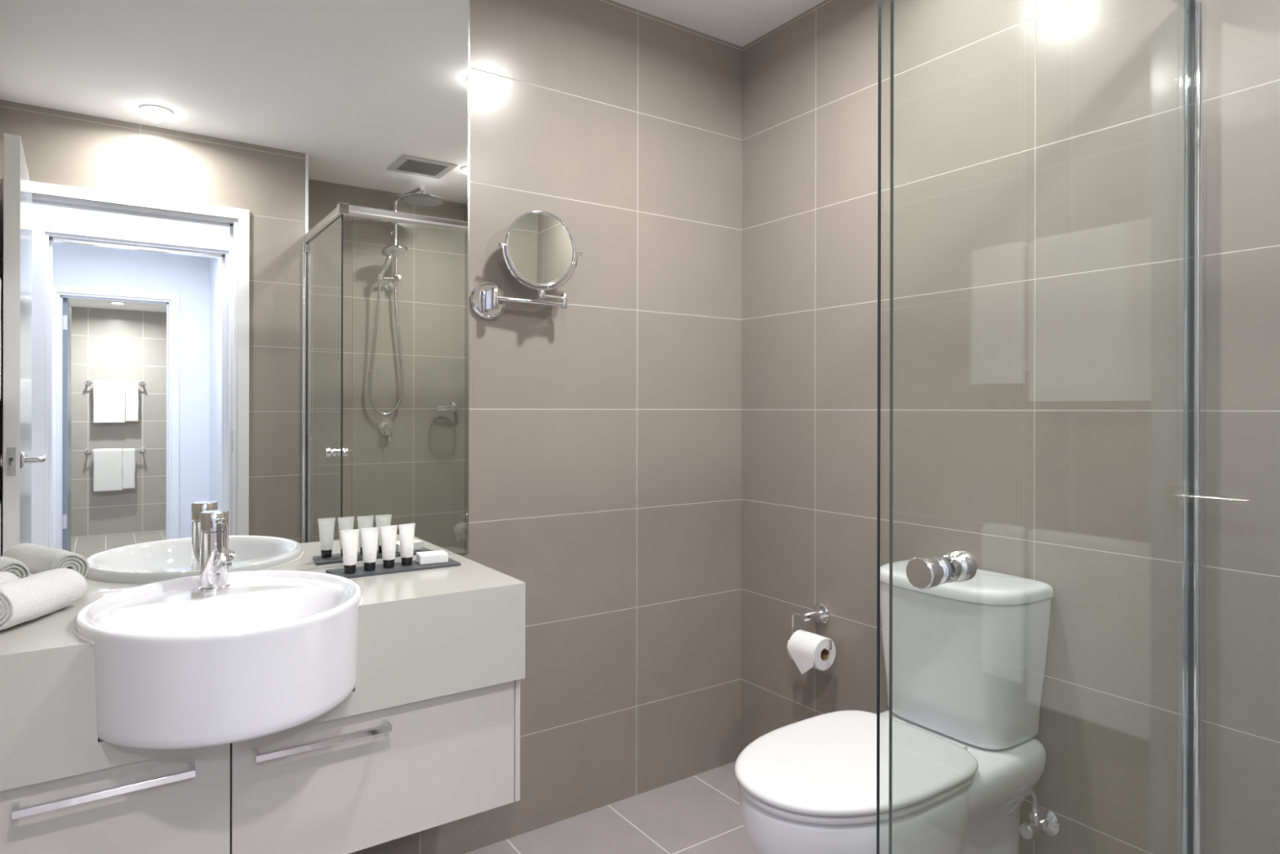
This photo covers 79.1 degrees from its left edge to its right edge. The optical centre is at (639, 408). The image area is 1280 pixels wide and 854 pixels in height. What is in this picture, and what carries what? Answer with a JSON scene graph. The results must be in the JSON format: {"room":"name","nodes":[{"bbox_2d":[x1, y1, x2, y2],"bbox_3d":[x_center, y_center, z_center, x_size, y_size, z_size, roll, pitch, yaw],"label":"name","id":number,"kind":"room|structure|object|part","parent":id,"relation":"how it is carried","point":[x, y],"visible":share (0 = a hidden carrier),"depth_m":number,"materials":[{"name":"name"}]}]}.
{"room":"bathroom","nodes":[
{"label":"bathroom","id":0,"kind":"room"},
{"bbox_2d":[349,0,742,853],"bbox_3d":[-0.548,-0.020,2.028,2.260,2.500,0.080,0,0,-35],"label":"wall","id":1,"kind":"structure","parent":0,"point":[605,468],"depth_m":2.30,"materials":[{"name":"tile"}]},
{"bbox_2d":[0,0,470,594],"bbox_3d":[-0.918,-0.416,1.720,1.136,1.587,0.004,0,0,-35],"label":"wall mirror","id":2,"kind":"object","parent":1,"relation":"attached to","point":[234,234],"visible":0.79,"depth_m":1.72,"materials":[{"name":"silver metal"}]},
{"bbox_2d":[0,679,519,853],"bbox_3d":[-0.815,0.724,1.537,1.102,0.274,0.422,0,0,-35],"label":"vanity cabinet","id":3,"kind":"object","parent":1,"relation":"attached to","point":[348,784],"visible":0.88,"depth_m":1.45,"materials":[{"name":"grey"}]},
{"bbox_3d":[-0.869,0.621,1.267,0.246,0.012,0.038,0,0,-35],"label":"handle","id":4,"kind":"part","parent":3,"relation":"part of","materials":[{"name":"silver metal"}]},
{"bbox_3d":[-0.955,0.725,1.243,0.528,0.272,0.019,0,0,-35],"label":"drawer","id":5,"kind":"part","parent":3,"relation":"part of","materials":[{"name":"grey paint"}]},
{"bbox_2d":[0,554,525,791],"bbox_3d":[-0.820,0.483,1.546,1.105,0.209,0.403,0,0,-35],"label":"countertop","id":6,"kind":"structure","parent":3,"relation":"on","point":[428,633],"depth_m":1.51,"materials":[{"name":"grey stone"}]},
{"bbox_2d":[0,571,19,582],"bbox_3d":[-1.184,0.338,1.360,0.085,0.076,0.203,0,0,-4],"label":"rolled towel","id":7,"kind":"object","parent":6,"relation":"on","point":[5,576],"visible":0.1,"depth_m":1.44,"materials":[{"name":"white fabric"}]},
{"bbox_2d":[0,568,87,630],"bbox_3d":[-1.092,0.337,1.390,0.080,0.079,0.197,0,0,-4],"label":"rolled towel","id":8,"kind":"object","parent":6,"relation":"on","point":[34,596],"visible":1,"depth_m":1.37,"materials":[{"name":"white fabric"}]},
{"bbox_2d":[72,569,363,749],"bbox_3d":[-0.781,0.449,1.472,0.509,0.184,0.492,0,0,21],"label":"basin","id":9,"kind":"object","parent":6,"relation":"in","point":[177,664],"visible":0.98,"depth_m":1.29,"materials":[{"name":"white ceramic"}]},
{"bbox_2d":[197,510,235,591],"bbox_3d":[-0.865,0.294,1.586,0.060,0.160,0.147,0,0,-35],"label":"mixer","id":10,"kind":"object","parent":9,"relation":"on","point":[215,557],"visible":1,"depth_m":1.60,"materials":[{"name":"silver metal"}]},
{"bbox_3d":[-0.849,0.312,1.574,0.027,0.068,0.109,0,0,-40],"label":"spout","id":11,"kind":"part","parent":10,"relation":"part of","materials":[{"name":"silver metal"}]},
{"bbox_2d":[325,557,460,578],"bbox_3d":[-0.579,0.376,1.834,0.290,0.006,0.101,0,0,-35],"label":"tray","id":12,"kind":"object","parent":6,"relation":"on","point":[398,567],"visible":0.66,"depth_m":1.81,"materials":[{"name":"grey plastic"}]},
{"bbox_2d":[340,528,359,573],"bbox_3d":[-0.659,0.324,1.762,0.029,0.097,0.030,0,0,9],"label":"toiletry tube","id":13,"kind":"object","parent":12,"relation":"on","point":[349,538],"visible":1,"depth_m":1.75,"materials":[{"name":"white plastic"}]},
{"bbox_2d":[360,527,378,570],"bbox_3d":[-0.625,0.324,1.793,0.029,0.097,0.030,0,0,16],"label":"toiletry tube","id":14,"kind":"object","parent":12,"relation":"on","point":[369,535],"visible":1,"depth_m":1.78,"materials":[{"name":"white plastic"}]},
{"bbox_2d":[380,524,397,568],"bbox_3d":[-0.591,0.324,1.825,0.031,0.097,0.029,0,0,5],"label":"toiletry tube","id":15,"kind":"object","parent":12,"relation":"on","point":[388,533],"visible":1,"depth_m":1.82,"materials":[{"name":"white plastic"}]},
{"bbox_2d":[398,523,415,565],"bbox_3d":[-0.557,0.324,1.854,0.031,0.097,0.029,0,0,1],"label":"toiletry tube","id":16,"kind":"object","parent":12,"relation":"on","point":[406,531],"visible":1,"depth_m":1.84,"materials":[{"name":"white plastic"}]},
{"bbox_2d":[416,550,448,564],"bbox_3d":[-0.506,0.361,1.887,0.068,0.022,0.052,0,0,-27],"label":"carton","id":17,"kind":"object","parent":12,"relation":"on","point":[438,556],"visible":1,"depth_m":1.87,"materials":[{"name":"white cardboard"}]},
{"bbox_3d":[-0.593,0.622,1.458,0.241,0.012,0.038,0,0,-35],"label":"handle","id":18,"kind":"part","parent":3,"relation":"part of","materials":[{"name":"silver metal"}]},
{"bbox_3d":[-0.508,0.726,1.551,0.552,0.272,0.019,0,0,-35],"label":"drawer","id":19,"kind":"part","parent":3,"relation":"part of","materials":[{"name":"grey paint"}]},
{"bbox_3d":[-0.377,0.725,1.863,0.012,0.274,0.383,0,0,-35],"label":"panel","id":20,"kind":"part","parent":3,"relation":"part of","materials":[{"name":"grey paint"}]},
{"bbox_2d":[469,210,582,319],"bbox_3d":[-0.303,-0.384,2.091,0.299,0.292,0.082,0,0,-28],"label":"mirror","id":21,"kind":"object","parent":1,"relation":"attached to","point":[540,250],"visible":1,"depth_m":2.07,"materials":[{"name":"silver metal"}]},
{"bbox_3d":[-0.389,-0.290,2.048,0.022,0.056,0.046,0,0,-35],"label":"pivot post","id":22,"kind":"part","parent":21,"relation":"part of","materials":[{"name":"silver metal"}]},
{"bbox_3d":[-0.295,-0.290,2.089,0.201,0.017,0.013,0,0,-30],"label":"arm","id":23,"kind":"part","parent":21,"relation":"part of","materials":[{"name":"silver metal"}]},
{"bbox_2d":[508,213,573,284],"bbox_3d":[-0.265,-0.428,2.078,0.193,0.193,0.011,0,0,-31],"label":"mirror glass","id":24,"kind":"object","parent":21,"relation":"attached to","point":[540,246],"depth_m":2.07,"materials":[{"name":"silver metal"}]},
{"bbox_3d":[-0.236,-0.304,2.108,0.010,0.010,0.083,0,0,42],"label":"arm","id":25,"kind":"part","parent":21,"relation":"part of","materials":[{"name":"silver metal"}]},
{"bbox_2d":[464,761,756,853],"bbox_3d":[0.163,1.201,0.995,2.260,0.060,2.590,0,0,-35],"label":"floor","id":26,"kind":"structure","parent":0,"point":[700,813],"depth_m":2.17,"materials":[{"name":"tile"}]},
{"bbox_2d":[734,559,1053,853],"bbox_3d":[0.522,0.778,1.665,0.756,0.788,0.394,0,0,-35],"label":"toilet","id":27,"kind":"object","parent":26,"relation":"on","point":[969,657],"visible":0.9,"depth_m":1.66,"materials":[{"name":"white ceramic"}]},
{"bbox_3d":[0.418,0.740,1.592,0.483,0.016,0.368,0,0,-35],"label":"seat","id":28,"kind":"part","parent":27,"relation":"part of","materials":[{"name":"white plastic"}]},
{"bbox_3d":[0.422,0.721,1.595,0.503,0.021,0.376,0,0,-35],"label":"seat lid","id":29,"kind":"part","parent":27,"relation":"part of","materials":[{"name":"white plastic"}]},
{"bbox_3d":[0.733,0.403,1.821,0.218,0.032,0.374,0,0,-35],"label":"cistern lid","id":30,"kind":"part","parent":27,"relation":"part of","materials":[{"name":"white ceramic"}]},
{"bbox_2d":[876,0,1206,853],"bbox_3d":[0.858,0.177,0.951,1.008,1.991,0.707,0,0,-35],"label":"shower enclosure","id":31,"kind":"object","parent":26,"relation":"on","point":[923,572],"visible":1,"depth_m":1.49,"materials":[{"name":"silver metal"}]},
{"bbox_3d":[0.479,0.178,0.689,0.006,1.909,0.650,0,0,-35],"label":"glass door","id":32,"kind":"part","parent":31,"relation":"part of","materials":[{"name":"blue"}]},
{"bbox_3d":[0.344,0.183,0.884,0.087,0.036,0.036,0,0,-35],"label":"door knob","id":33,"kind":"part","parent":31,"relation":"part of","materials":[{"name":"silver metal"}]},
{"bbox_3d":[0.871,-0.797,0.957,0.980,0.040,0.705,0,0,-35],"label":"rail","id":34,"kind":"part","parent":31,"relation":"part of","materials":[{"name":"silver metal"}]},
{"bbox_2d":[611,0,825,47],"bbox_3d":[0.168,-1.239,0.995,2.260,0.060,2.590,0,0,-35],"label":"ceiling","id":35,"kind":"structure","parent":0,"point":[740,23],"depth_m":2.37,"materials":[{"name":"white paint"}]},
{"bbox_2d":[741,0,1279,853],"bbox_3d":[1.085,-0.017,1.581,0.080,2.500,2.510,0,0,-35],"label":"wall","id":36,"kind":"structure","parent":0,"point":[1037,168],"depth_m":1.75,"materials":[{"name":"tile"}]},
{"bbox_2d":[791,602,831,650],"bbox_3d":[0.518,0.628,2.257,0.082,0.107,0.155,0,0,-35],"label":"toilet roll holder","id":37,"kind":"object","parent":36,"relation":"attached to","point":[820,612],"visible":0.84,"depth_m":2.27,"materials":[{"name":"silver metal"}]},
{"bbox_2d":[786,629,835,674],"bbox_3d":[0.494,0.702,2.236,0.094,0.106,0.102,0,0,-35],"label":"toilet roll","id":38,"kind":"object","parent":37,"relation":"on","point":[806,648],"visible":0.98,"depth_m":2.20,"materials":[{"name":"white paper"}]},
{"bbox_2d":[1006,788,1060,839],"bbox_3d":[0.871,0.904,1.727,0.111,0.116,0.064,0,0,-28],"label":"valve","id":39,"kind":"object","parent":36,"relation":"attached to","point":[1043,820],"visible":0.98,"depth_m":1.72,"materials":[{"name":"silver metal"}]},
{"bbox_3d":[0.857,0.930,1.711,0.024,0.033,0.033,0,0,-35],"label":"turn knob","id":40,"kind":"part","parent":39,"relation":"part of","materials":[{"name":"silver metal"}]}
]}

